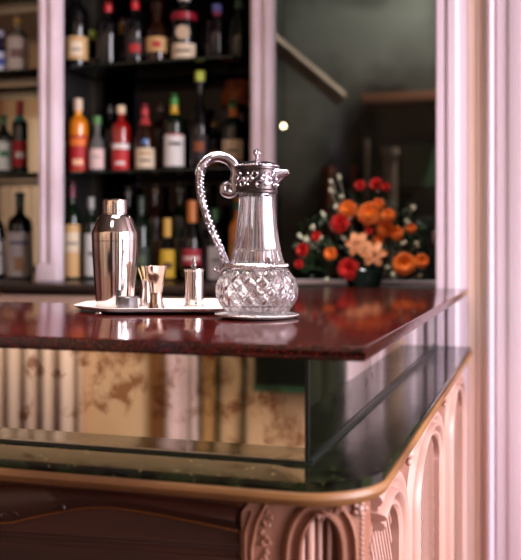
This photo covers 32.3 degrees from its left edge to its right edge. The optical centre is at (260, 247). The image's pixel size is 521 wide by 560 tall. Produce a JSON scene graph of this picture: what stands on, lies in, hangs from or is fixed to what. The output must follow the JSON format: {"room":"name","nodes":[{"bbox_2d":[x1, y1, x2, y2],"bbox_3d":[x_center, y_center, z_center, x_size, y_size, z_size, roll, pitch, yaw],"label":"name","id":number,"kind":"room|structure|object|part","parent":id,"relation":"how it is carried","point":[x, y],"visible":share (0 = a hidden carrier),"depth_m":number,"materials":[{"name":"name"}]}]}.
{"room":"bar","nodes":[
{"label":"bar","id":0,"kind":"room"},
{"bbox_2d":[0,0,249,276],"bbox_3d":[-1.919,-0.583,4.263,5.800,3.600,0.140,0,0,17],"label":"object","id":1,"kind":"structure","parent":0,"point":[132,94],"depth_m":3.75,"materials":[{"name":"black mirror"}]},
{"bbox_2d":[0,68,37,87],"bbox_3d":[-1.339,-0.707,3.852,1.152,0.010,0.298,0,0,17],"label":"glass shelf","id":2,"kind":"object","parent":1,"relation":"attached to","point":[28,76],"visible":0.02,"depth_m":3.71,"materials":[{"name":"black"}]},
{"bbox_2d":[0,30,6,69],"bbox_3d":[-1.074,-0.803,3.712,0.074,0.183,0.076,0,0,-11],"label":"bottle","id":3,"kind":"object","parent":2,"relation":"on","point":[3,51],"visible":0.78,"depth_m":3.69,"materials":[{"name":"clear glass"}]},
{"bbox_2d":[7,15,28,69],"bbox_3d":[-0.993,-0.832,3.687,0.090,0.239,0.091,0,0,-10],"label":"bottle","id":4,"kind":"object","parent":2,"relation":"on","point":[17,40],"visible":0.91,"depth_m":3.65,"materials":[{"name":"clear glass"}]},
{"bbox_2d":[0,172,37,181],"bbox_3d":[-1.339,-0.294,3.852,1.152,0.010,0.298,0,0,17],"label":"glass shelf","id":5,"kind":"object","parent":1,"relation":"attached to","point":[32,176],"visible":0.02,"depth_m":3.69,"materials":[{"name":"black glass"}]},
{"bbox_2d":[0,115,11,172],"bbox_3d":[-1.056,-0.423,3.706,0.066,0.249,0.067,0,0,-20],"label":"bottle","id":6,"kind":"object","parent":5,"relation":"on","point":[5,136],"visible":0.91,"depth_m":3.68,"materials":[{"name":"green glass"}]},
{"bbox_2d":[12,100,27,172],"bbox_3d":[-0.984,-0.451,3.684,0.066,0.305,0.067,0,0,-12],"label":"bottle","id":7,"kind":"object","parent":5,"relation":"on","point":[19,125],"visible":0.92,"depth_m":3.66,"materials":[{"name":"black glass"}]},
{"bbox_2d":[276,0,435,280],"bbox_3d":[0.736,-0.783,6.736,5.800,4.000,0.100,0,0,17],"label":"wall","id":8,"kind":"structure","parent":0,"point":[362,46],"depth_m":6.71,"materials":[{"name":"paint"}]},
{"bbox_2d":[362,90,435,109],"bbox_3d":[1.036,-1.057,6.433,0.580,0.070,0.300,0,0,17],"label":"wall shelf","id":9,"kind":"object","parent":8,"relation":"attached to","point":[412,99],"visible":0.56,"depth_m":6.33,"materials":[{"name":"brown wood"}]},
{"bbox_2d":[399,140,435,189],"bbox_3d":[1.177,-0.600,6.515,0.341,0.346,0.060,0,0,17],"label":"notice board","id":10,"kind":"object","parent":8,"relation":"attached to","point":[417,159],"visible":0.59,"depth_m":6.50,"materials":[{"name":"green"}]},
{"bbox_3d":[0.290,-2.833,5.304,6.000,0.100,3.100,0,0,17],"label":"ceiling","id":11,"kind":"structure","parent":0,"visible":0},
{"bbox_2d":[282,0,284,127],"bbox_3d":[0.143,-1.765,5.611,0.026,2.035,0.025,0,0,17],"label":"pendant lamp","id":12,"kind":"object","parent":11,"relation":"hanging from","point":[283,125],"visible":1,"depth_m":5.61,"materials":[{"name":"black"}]},
{"bbox_3d":[0.143,-1.782,5.611,0.010,2.002,0.009,0,0,17],"label":"cord","id":13,"kind":"part","parent":12,"relation":"part of","materials":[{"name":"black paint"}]},
{"bbox_3d":[-0.605,1.242,2.597,9.300,0.050,9.400,0,0,17],"label":"floor","id":14,"kind":"structure","parent":0,"visible":0},
{"bbox_2d":[0,277,435,302],"bbox_3d":[-0.920,0.672,3.542,3.336,1.090,0.642,0,0,17],"label":"countertop","id":15,"kind":"structure","parent":14,"relation":"on","point":[11,290],"depth_m":3.17,"materials":[{"name":"black"}]},
{"bbox_2d":[0,219,5,278],"bbox_3d":[-1.093,-0.039,3.718,0.078,0.332,0.080,0,0,-18],"label":"bottle","id":16,"kind":"object","parent":15,"relation":"on","point":[2,225],"visible":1,"depth_m":3.70,"materials":[{"name":"black glass"}]},
{"bbox_2d":[7,192,32,278],"bbox_3d":[-0.985,-0.050,3.684,0.102,0.354,0.104,0,0,-11],"label":"bottle","id":17,"kind":"object","parent":15,"relation":"on","point":[19,226],"visible":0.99,"depth_m":3.64,"materials":[{"name":"black glass"}]},
{"bbox_3d":[-0.710,0.632,3.185,0.510,0.930,0.020,0,0,17],"label":"door","id":18,"kind":"part","parent":15,"relation":"part of","materials":[{"name":"paint"}]},
{"bbox_2d":[36,0,63,280],"bbox_3d":[-0.810,-0.703,3.475,0.088,1.660,0.067,0,0,17],"label":"column","id":19,"kind":"structure","parent":15,"relation":"on","point":[50,267],"depth_m":3.45,"materials":[{"name":"white paint"}]},
{"bbox_2d":[64,181,80,279],"bbox_3d":[-0.757,-0.071,3.613,0.072,0.396,0.074,0,0,-14],"label":"bottle","id":20,"kind":"object","parent":15,"relation":"on","point":[72,217],"visible":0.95,"depth_m":3.58,"materials":[{"name":"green glass"}]},
{"bbox_2d":[64,0,90,277],"bbox_3d":[-0.774,-0.703,3.666,0.015,1.660,0.318,0,0,17],"label":"wall","id":21,"kind":"structure","parent":15,"relation":"on","point":[75,86],"depth_m":3.71,"materials":[{"name":"black paint"}]},
{"bbox_2d":[83,197,96,279],"bbox_3d":[-0.676,-0.037,3.588,0.060,0.329,0.061,0,0,-17],"label":"bottle","id":22,"kind":"object","parent":15,"relation":"on","point":[90,221],"visible":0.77,"depth_m":3.56,"materials":[{"name":"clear glass"}]},
{"bbox_2d":[124,186,135,220],"bbox_3d":[-0.545,-0.064,3.704,0.074,0.381,0.075,0,0,-2],"label":"bottle","id":23,"kind":"object","parent":15,"relation":"on","point":[127,189],"visible":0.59,"depth_m":3.69,"materials":[{"name":"black glass"}]},
{"bbox_2d":[134,196,150,280],"bbox_3d":[-0.468,-0.038,3.523,0.078,0.331,0.080,0,0,-6],"label":"bottle","id":24,"kind":"object","parent":15,"relation":"on","point":[142,224],"visible":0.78,"depth_m":3.49,"materials":[{"name":"green glass"}]},
{"bbox_2d":[146,184,163,264],"bbox_3d":[-0.430,-0.066,3.669,0.073,0.386,0.074,0,0,-3],"label":"bottle","id":25,"kind":"object","parent":15,"relation":"on","point":[154,216],"visible":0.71,"depth_m":3.64,"materials":[{"name":"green glass"}]},
{"bbox_2d":[158,218,174,280],"bbox_3d":[-0.362,0.006,3.490,0.066,0.242,0.067,0,0,-12],"label":"bottle","id":26,"kind":"object","parent":15,"relation":"on","point":[166,257],"visible":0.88,"depth_m":3.47,"materials":[{"name":"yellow glass"}]},
{"bbox_3d":[-0.194,0.632,3.025,0.510,0.930,0.020,0,0,17],"label":"door","id":27,"kind":"part","parent":15,"relation":"part of","materials":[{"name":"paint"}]},
{"bbox_2d":[171,183,186,279],"bbox_3d":[-0.325,-0.068,3.636,0.073,0.390,0.073,0,0,-8],"label":"bottle","id":28,"kind":"object","parent":15,"relation":"on","point":[179,215],"visible":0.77,"depth_m":3.60,"materials":[{"name":"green glass"}]},
{"bbox_2d":[182,200,201,280],"bbox_3d":[-0.263,-0.028,3.459,0.081,0.309,0.082,0,0,2],"label":"bottle","id":29,"kind":"object","parent":15,"relation":"on","point":[191,239],"visible":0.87,"depth_m":3.43,"materials":[{"name":"black glass"}]},
{"bbox_2d":[197,183,210,279],"bbox_3d":[-0.226,-0.066,3.605,0.072,0.387,0.073,0,0,-3],"label":"bottle","id":30,"kind":"object","parent":15,"relation":"on","point":[202,226],"visible":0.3,"depth_m":3.57,"materials":[{"name":"black glass"}]},
{"bbox_2d":[207,209,222,281],"bbox_3d":[-0.173,-0.011,3.431,0.065,0.276,0.066,0,0,-8],"label":"bottle","id":31,"kind":"object","parent":15,"relation":"on","point":[213,258],"visible":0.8,"depth_m":3.40,"materials":[{"name":"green glass"}]},
{"bbox_2d":[229,197,238,261],"bbox_3d":[-0.085,-0.033,3.404,0.068,0.320,0.069,0,0,1],"label":"bottle","id":32,"kind":"object","parent":15,"relation":"on","point":[232,228],"visible":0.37,"depth_m":3.38,"materials":[{"name":"orange glass"}]},
{"bbox_2d":[250,0,275,205],"bbox_3d":[0.008,-0.703,3.220,0.088,1.660,0.067,0,0,17],"label":"column","id":33,"kind":"structure","parent":15,"relation":"on","point":[262,12],"depth_m":3.19,"materials":[{"name":"white paint"}]},
{"bbox_2d":[292,174,430,286],"bbox_3d":[0.322,-0.058,2.958,0.481,0.371,0.182,0,0,17],"label":"flower arrangement","id":34,"kind":"object","parent":15,"relation":"on","point":[372,212],"visible":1,"depth_m":2.92,"materials":[{"name":"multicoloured plant"}]},
{"bbox_2d":[0,374,466,559],"bbox_3d":[-1.165,0.765,2.307,3.203,0.904,1.582,0,0,17],"label":"bar counter","id":35,"kind":"object","parent":14,"relation":"on","point":[422,514],"depth_m":1.20,"materials":[{"name":"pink wood"}]},
{"bbox_3d":[-1.478,0.318,1.590,3.032,0.010,0.012,0,0,17],"label":"cornice","id":36,"kind":"part","parent":35,"relation":"part of","materials":[{"name":"brown wood"}]},
{"bbox_3d":[-0.241,0.347,1.199,0.443,0.064,0.016,0,0,17],"label":"serpentine rail","id":37,"kind":"part","parent":35,"relation":"part of","materials":[{"name":"brown wood"}]},
{"bbox_3d":[-1.477,0.720,1.594,3.032,0.794,0.004,0,0,17],"label":"panel","id":38,"kind":"part","parent":35,"relation":"part of","materials":[{"name":"brown wood"}]},
{"bbox_3d":[-0.239,0.417,1.203,0.448,0.053,0.006,0,0,17],"label":"rail","id":39,"kind":"part","parent":35,"relation":"part of","materials":[{"name":"brown wood"}]},
{"bbox_3d":[-0.237,0.405,1.207,0.446,0.062,0.007,0,0,17],"label":"moulding","id":40,"kind":"part","parent":35,"relation":"part of","materials":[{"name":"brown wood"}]},
{"bbox_2d":[0,346,472,506],"bbox_3d":[-1.163,0.298,2.292,3.215,0.030,1.595,0,0,17],"label":"bar ledge","id":41,"kind":"object","parent":35,"relation":"on","point":[361,465],"visible":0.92,"depth_m":1.18,"materials":[{"name":"green stone"}]},
{"bbox_2d":[0,316,437,464],"bbox_3d":[-1.198,0.209,2.351,3.114,0.148,1.502,0,0,17],"label":"mirror upstand","id":42,"kind":"object","parent":41,"relation":"on","point":[272,410],"visible":0.7,"depth_m":1.25,"materials":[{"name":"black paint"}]},
{"bbox_2d":[0,348,304,459],"bbox_3d":[-1.423,0.209,1.643,3.106,0.148,0.004,0,0,17],"label":"mirror","id":43,"kind":"object","parent":42,"relation":"attached to","point":[218,407],"depth_m":1.24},
{"bbox_2d":[0,287,467,361],"bbox_3d":[-1.169,0.126,2.297,3.202,0.018,1.588,0,0,17],"label":"countertop","id":44,"kind":"structure","parent":42,"relation":"on","point":[355,324],"depth_m":1.34,"materials":[{"name":"red stone"}]},
{"bbox_2d":[74,296,224,313],"bbox_3d":[-0.170,0.102,1.715,0.356,0.030,0.300,0,0,0],"label":"tray","id":45,"kind":"object","parent":44,"relation":"on","point":[171,305],"depth_m":1.60,"materials":[{"name":"silver metal"}]},
{"bbox_2d":[91,199,137,307],"bbox_3d":[-0.273,0.010,1.690,0.087,0.204,0.087,0,0,17],"label":"cocktail shaker","id":46,"kind":"object","parent":45,"relation":"on","point":[114,235],"visible":0.92,"depth_m":1.66,"materials":[{"name":"silver metal"}]},
{"bbox_3d":[-0.239,0.099,1.615,0.039,0.024,0.039,0,0,17],"label":"bottle stopper cap","id":47,"kind":"part","parent":45,"relation":"part of","materials":[{"name":"silver metal"}]},
{"bbox_2d":[139,279,149,306],"bbox_3d":[-0.219,0.086,1.720,0.028,0.052,0.028,0,0,17],"label":"holder","id":48,"kind":"object","parent":45,"relation":"on","point":[145,292],"visible":0.76,"depth_m":1.71,"materials":[{"name":"silver metal"}]},
{"bbox_2d":[145,265,166,307],"bbox_3d":[-0.193,0.072,1.660,0.042,0.079,0.042,0,0,17],"label":"jigger","id":49,"kind":"object","parent":45,"relation":"on","point":[155,273],"visible":0.94,"depth_m":1.65,"materials":[{"name":"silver metal"}]},
{"bbox_2d":[147,294,164,307],"bbox_3d":[-0.193,0.098,1.660,0.032,0.028,0.032,0,0,17],"label":"cup","id":50,"kind":"object","parent":49,"relation":"on","point":[155,301],"depth_m":1.65,"materials":[{"name":"silver metal"}]},
{"bbox_2d":[145,265,166,292],"bbox_3d":[-0.193,0.058,1.660,0.042,0.051,0.042,0,0,17],"label":"cup","id":51,"kind":"object","parent":49,"relation":"on","point":[155,273],"depth_m":1.65,"materials":[{"name":"silver metal"}]},
{"bbox_2d":[184,256,203,307],"bbox_3d":[-0.126,0.062,1.700,0.038,0.099,0.038,0,0,17],"label":"shaker","id":52,"kind":"object","parent":45,"relation":"on","point":[193,277],"visible":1,"depth_m":1.68,"materials":[{"name":"silver metal"}]},
{"bbox_2d":[215,311,298,319],"bbox_3d":[-0.006,0.113,1.500,0.141,0.009,0.141,0,0,17],"label":"coaster","id":53,"kind":"object","parent":44,"relation":"on","point":[223,314],"visible":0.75,"depth_m":1.45,"materials":[{"name":"silver metal"}]},
{"bbox_2d":[195,149,298,315],"bbox_3d":[-0.011,-0.026,1.496,0.150,0.278,0.138,0,0,-41],"label":"jug","id":54,"kind":"object","parent":53,"relation":"on","point":[256,280],"visible":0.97,"depth_m":1.47,"materials":[{"name":"clear glass"}]},
{"bbox_3d":[-0.071,-0.064,1.500,0.074,0.188,0.015,0,0,0],"label":"handle","id":55,"kind":"part","parent":54,"relation":"part of","materials":[{"name":"silver metal"}]},
{"bbox_3d":[-0.006,-0.140,1.500,0.074,0.012,0.074,0,0,0],"label":"lid","id":56,"kind":"part","parent":54,"relation":"part of","materials":[{"name":"silver metal"}]},
{"bbox_3d":[-0.006,0.011,1.500,0.138,0.204,0.138,0,0,0],"label":"glass","id":57,"kind":"part","parent":54,"relation":"part of","materials":[{"name":"clear glass"}]},
{"bbox_3d":[0.034,-0.118,1.500,0.030,0.028,0.046,0,0,0],"label":"spout","id":58,"kind":"part","parent":54,"relation":"part of","materials":[{"name":"silver metal"}]},
{"bbox_2d":[310,316,435,457],"bbox_3d":[0.283,0.209,1.895,0.004,0.148,1.494,0,0,17],"label":"mirror","id":59,"kind":"object","parent":42,"relation":"attached to","point":[341,392],"depth_m":1.46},
{"bbox_3d":[-0.008,0.718,1.137,0.033,0.798,0.016,0,0,-4],"label":"corner bead moulding","id":60,"kind":"part","parent":35,"relation":"part of","materials":[{"name":"brown wood"}]},
{"bbox_3d":[0.055,0.715,1.151,0.162,0.803,0.016,0,0,-10],"label":"corner panel","id":61,"kind":"part","parent":35,"relation":"part of","materials":[{"name":"pink wood"}]},
{"bbox_3d":[0.354,0.755,1.880,0.002,0.883,1.480,0,0,17],"label":"panel","id":62,"kind":"part","parent":35,"relation":"part of","materials":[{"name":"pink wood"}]},
{"bbox_2d":[322,166,334,279],"bbox_3d":[0.447,0.341,5.936,0.096,1.752,0.096,0,0,17],"label":"slim post","id":63,"kind":"object","parent":14,"relation":"on","point":[328,172],"visible":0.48,"depth_m":5.91,"materials":[{"name":"brown aged oak"}]},
{"bbox_2d":[350,166,356,260],"bbox_3d":[0.607,0.340,5.886,0.055,1.754,0.055,0,0,17],"label":"slim post","id":64,"kind":"object","parent":14,"relation":"on","point":[353,169],"visible":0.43,"depth_m":5.87,"materials":[{"name":"brown"}]},
{"bbox_2d":[364,140,369,265],"bbox_3d":[0.693,0.257,5.859,0.039,1.920,0.040,0,0,17],"label":"slim post","id":65,"kind":"object","parent":14,"relation":"on","point":[366,142],"visible":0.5,"depth_m":5.85,"materials":[{"name":"brown wood"}]},
{"bbox_2d":[382,147,398,279],"bbox_3d":[0.840,0.285,5.813,0.126,1.864,0.126,0,0,17],"label":"slim post","id":66,"kind":"object","parent":14,"relation":"on","point":[390,154],"visible":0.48,"depth_m":5.78,"materials":[{"name":"brown wood"}]},
{"bbox_3d":[-0.006,-0.703,3.427,0.120,1.660,0.318,0,0,17],"label":"wall","id":67,"kind":"structure","parent":0,"visible":0},
{"bbox_2d":[67,167,230,178],"bbox_3d":[-0.384,-0.294,3.553,0.686,0.010,0.296,0,0,17],"label":"glass shelf","id":68,"kind":"object","parent":67,"relation":"attached to","point":[210,171],"visible":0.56,"depth_m":3.49,"materials":[{"name":"black glass"}]},
{"bbox_2d":[68,98,87,170],"bbox_3d":[-0.731,-0.448,3.605,0.080,0.298,0.081,0,0,-11],"label":"bottle","id":69,"kind":"object","parent":68,"relation":"on","point":[77,125],"visible":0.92,"depth_m":3.57,"materials":[{"name":"orange glass"}]},
{"bbox_2d":[89,116,104,170],"bbox_3d":[-0.650,-0.411,3.580,0.064,0.224,0.065,0,0,-4],"label":"bottle","id":70,"kind":"object","parent":68,"relation":"on","point":[96,145],"visible":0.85,"depth_m":3.56,"materials":[{"name":"clear glass"}]},
{"bbox_2d":[101,105,113,169],"bbox_3d":[-0.624,-0.445,3.729,0.075,0.292,0.075,0,0,-8],"label":"bottle","id":71,"kind":"object","parent":68,"relation":"on","point":[106,129],"visible":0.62,"depth_m":3.69,"materials":[{"name":"black glass"}]},
{"bbox_2d":[111,105,130,169],"bbox_3d":[-0.550,-0.430,3.549,0.075,0.262,0.076,0,0,-3],"label":"bottle","id":72,"kind":"object","parent":68,"relation":"on","point":[120,130],"visible":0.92,"depth_m":3.52,"materials":[{"name":"red glass"}]},
{"bbox_2d":[134,105,155,169],"bbox_3d":[-0.451,-0.429,3.517,0.082,0.260,0.085,0,0,-6],"label":"bottle","id":73,"kind":"object","parent":68,"relation":"on","point":[144,143],"visible":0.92,"depth_m":3.49,"materials":[{"name":"brown glass"}]},
{"bbox_2d":[152,104,163,168],"bbox_3d":[-0.409,-0.442,3.662,0.073,0.287,0.074,0,0,-7],"label":"bottle","id":74,"kind":"object","parent":68,"relation":"on","point":[157,128],"visible":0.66,"depth_m":3.63,"materials":[{"name":"brown glass"}]},
{"bbox_2d":[163,94,184,168],"bbox_3d":[-0.335,-0.447,3.482,0.085,0.296,0.086,0,0,-10],"label":"bottle","id":75,"kind":"object","parent":68,"relation":"on","point":[173,123],"visible":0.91,"depth_m":3.45,"materials":[{"name":"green glass"}]},
{"bbox_2d":[190,70,209,167],"bbox_3d":[-0.232,-0.488,3.449,0.077,0.378,0.078,0,0,1],"label":"bottle","id":76,"kind":"object","parent":68,"relation":"on","point":[199,125],"visible":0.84,"depth_m":3.42,"materials":[{"name":"black glass"}]},
{"bbox_2d":[210,120,220,166],"bbox_3d":[-0.186,-0.403,3.592,0.060,0.209,0.060,0,0,3],"label":"bottle","id":77,"kind":"object","parent":68,"relation":"on","point":[215,140],"visible":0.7,"depth_m":3.57,"materials":[{"name":"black glass"}]},
{"bbox_2d":[222,100,243,166],"bbox_3d":[-0.104,-0.429,3.410,0.087,0.259,0.088,0,0,2],"label":"bottle","id":78,"kind":"object","parent":68,"relation":"on","point":[232,127],"visible":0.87,"depth_m":3.38,"materials":[{"name":"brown glass"}]},
{"bbox_2d":[220,79,249,119],"bbox_3d":[-0.094,-0.479,3.559,0.136,0.360,0.136,0,0,17],"label":"table lamp","id":79,"kind":"object","parent":68,"relation":"on","point":[234,89],"visible":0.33,"depth_m":3.51,"materials":[{"name":"brown fabric"}]},
{"bbox_3d":[-0.094,-0.449,3.559,0.028,0.240,0.028,0,0,17],"label":"stem","id":80,"kind":"part","parent":79,"relation":"part of","materials":[{"name":"black"}]},
{"bbox_2d":[67,55,249,80],"bbox_3d":[-0.384,-0.707,3.553,0.686,0.010,0.296,0,0,17],"label":"glass shelf","id":81,"kind":"object","parent":67,"relation":"attached to","point":[220,64],"visible":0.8,"depth_m":3.52,"materials":[{"name":"black"}]},
{"bbox_2d":[65,0,88,72],"bbox_3d":[-0.735,-0.888,3.606,0.096,0.353,0.097,0,0,-9],"label":"bottle","id":82,"kind":"object","parent":81,"relation":"on","point":[76,14],"visible":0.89,"depth_m":3.57,"materials":[{"name":"black glass"}]},
{"bbox_2d":[80,30,96,78],"bbox_3d":[-0.711,-0.808,3.751,0.092,0.193,0.092,0,0,-6],"label":"bottle","id":83,"kind":"object","parent":81,"relation":"on","point":[92,33],"visible":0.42,"depth_m":3.73,"materials":[{"name":"green glass"}]},
{"bbox_2d":[97,1,118,63],"bbox_3d":[-0.604,-0.844,3.566,0.087,0.263,0.087,0,0,-12],"label":"bottle","id":84,"kind":"object","parent":81,"relation":"on","point":[107,28],"visible":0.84,"depth_m":3.53,"materials":[{"name":"black glass"}]},
{"bbox_2d":[118,16,125,61],"bbox_3d":[-0.571,-0.832,3.707,0.082,0.239,0.082,0,0,-3],"label":"bottle","id":85,"kind":"object","parent":81,"relation":"on","point":[121,19],"visible":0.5,"depth_m":3.68,"materials":[{"name":"brown glass"}]},
{"bbox_2d":[124,0,145,61],"bbox_3d":[-0.492,-0.844,3.531,0.086,0.264,0.088,0,0,-8],"label":"bottle","id":86,"kind":"object","parent":81,"relation":"on","point":[134,25],"visible":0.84,"depth_m":3.50,"materials":[{"name":"black glass"}]},
{"bbox_2d":[145,1,168,59],"bbox_3d":[-0.403,-0.833,3.503,0.093,0.241,0.095,0,0,-5],"label":"bottle","id":87,"kind":"object","parent":81,"relation":"on","point":[156,37],"visible":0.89,"depth_m":3.47,"materials":[{"name":"brown glass"}]},
{"bbox_2d":[171,0,196,58],"bbox_3d":[-0.295,-0.856,3.468,0.101,0.287,0.104,0,0,1],"label":"bottle","id":88,"kind":"object","parent":81,"relation":"on","point":[183,16],"visible":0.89,"depth_m":3.43,"materials":[{"name":"black glass"}]},
{"bbox_2d":[206,4,227,55],"bbox_3d":[-0.166,-0.819,3.429,0.084,0.215,0.084,0,0,-3],"label":"bottle","id":89,"kind":"object","parent":81,"relation":"on","point":[216,26],"visible":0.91,"depth_m":3.39,"materials":[{"name":"black glass"}]},
{"bbox_2d":[228,0,249,61],"bbox_3d":[-0.081,-0.830,3.403,0.083,0.236,0.083,0,0,5],"label":"bottle","id":90,"kind":"object","parent":81,"relation":"on","point":[238,31],"visible":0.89,"depth_m":3.37,"materials":[{"name":"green glass"}]},
{"bbox_3d":[2.200,-0.583,2.174,3.492,3.600,0.140,0,0,17],"label":"wall","id":91,"kind":"structure","parent":0,"visible":0},
{"bbox_2d":[436,0,467,559],"bbox_3d":[0.553,-0.663,2.604,0.092,3.440,0.018,0,0,17],"label":"column","id":92,"kind":"structure","parent":91,"relation":"attached to","point":[451,15],"depth_m":2.60,"materials":[{"name":"paint"}]},
{"bbox_2d":[468,0,485,559],"bbox_3d":[0.623,-0.663,2.588,0.051,3.440,0.008,0,0,17],"label":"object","id":93,"kind":"structure","parent":91,"relation":"attached to","point":[476,8],"depth_m":2.59,"materials":[{"name":"beige paint"}]},
{"bbox_2d":[486,0,520,559],"bbox_3d":[0.701,-0.663,2.552,0.119,3.440,0.030,0,0,17],"label":"column","id":94,"kind":"structure","parent":91,"relation":"attached to","point":[503,17],"depth_m":2.55,"materials":[{"name":"paint"}]},
{"bbox_3d":[0.716,-0.583,3.076,0.062,3.600,0.700,0,0,17],"label":"wall","id":95,"kind":"structure","parent":0,"visible":0},
{"bbox_2d":[296,230,435,285],"bbox_3d":[0.337,-0.703,3.119,0.688,1.660,0.099,0,0,17],"label":"window","id":96,"kind":"structure","parent":95,"relation":"in","point":[433,234],"depth_m":3.07,"materials":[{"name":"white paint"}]},
{"bbox_3d":[0.360,-0.703,3.119,0.643,1.660,0.070,0,0,17],"label":"frame","id":97,"kind":"part","parent":96,"relation":"part of","materials":[{"name":"white paint"}]},
{"label":"outside","id":98,"kind":"structure","parent":0,"visible":0},
{"bbox_2d":[276,34,345,105],"bbox_3d":[0.272,-1.113,5.571,0.607,0.431,0.112,0,0,-30],"label":"brace","id":99,"kind":"object","parent":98,"point":[285,52],"visible":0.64,"depth_m":5.55,"materials":[{"name":"brown wood"}]}
]}

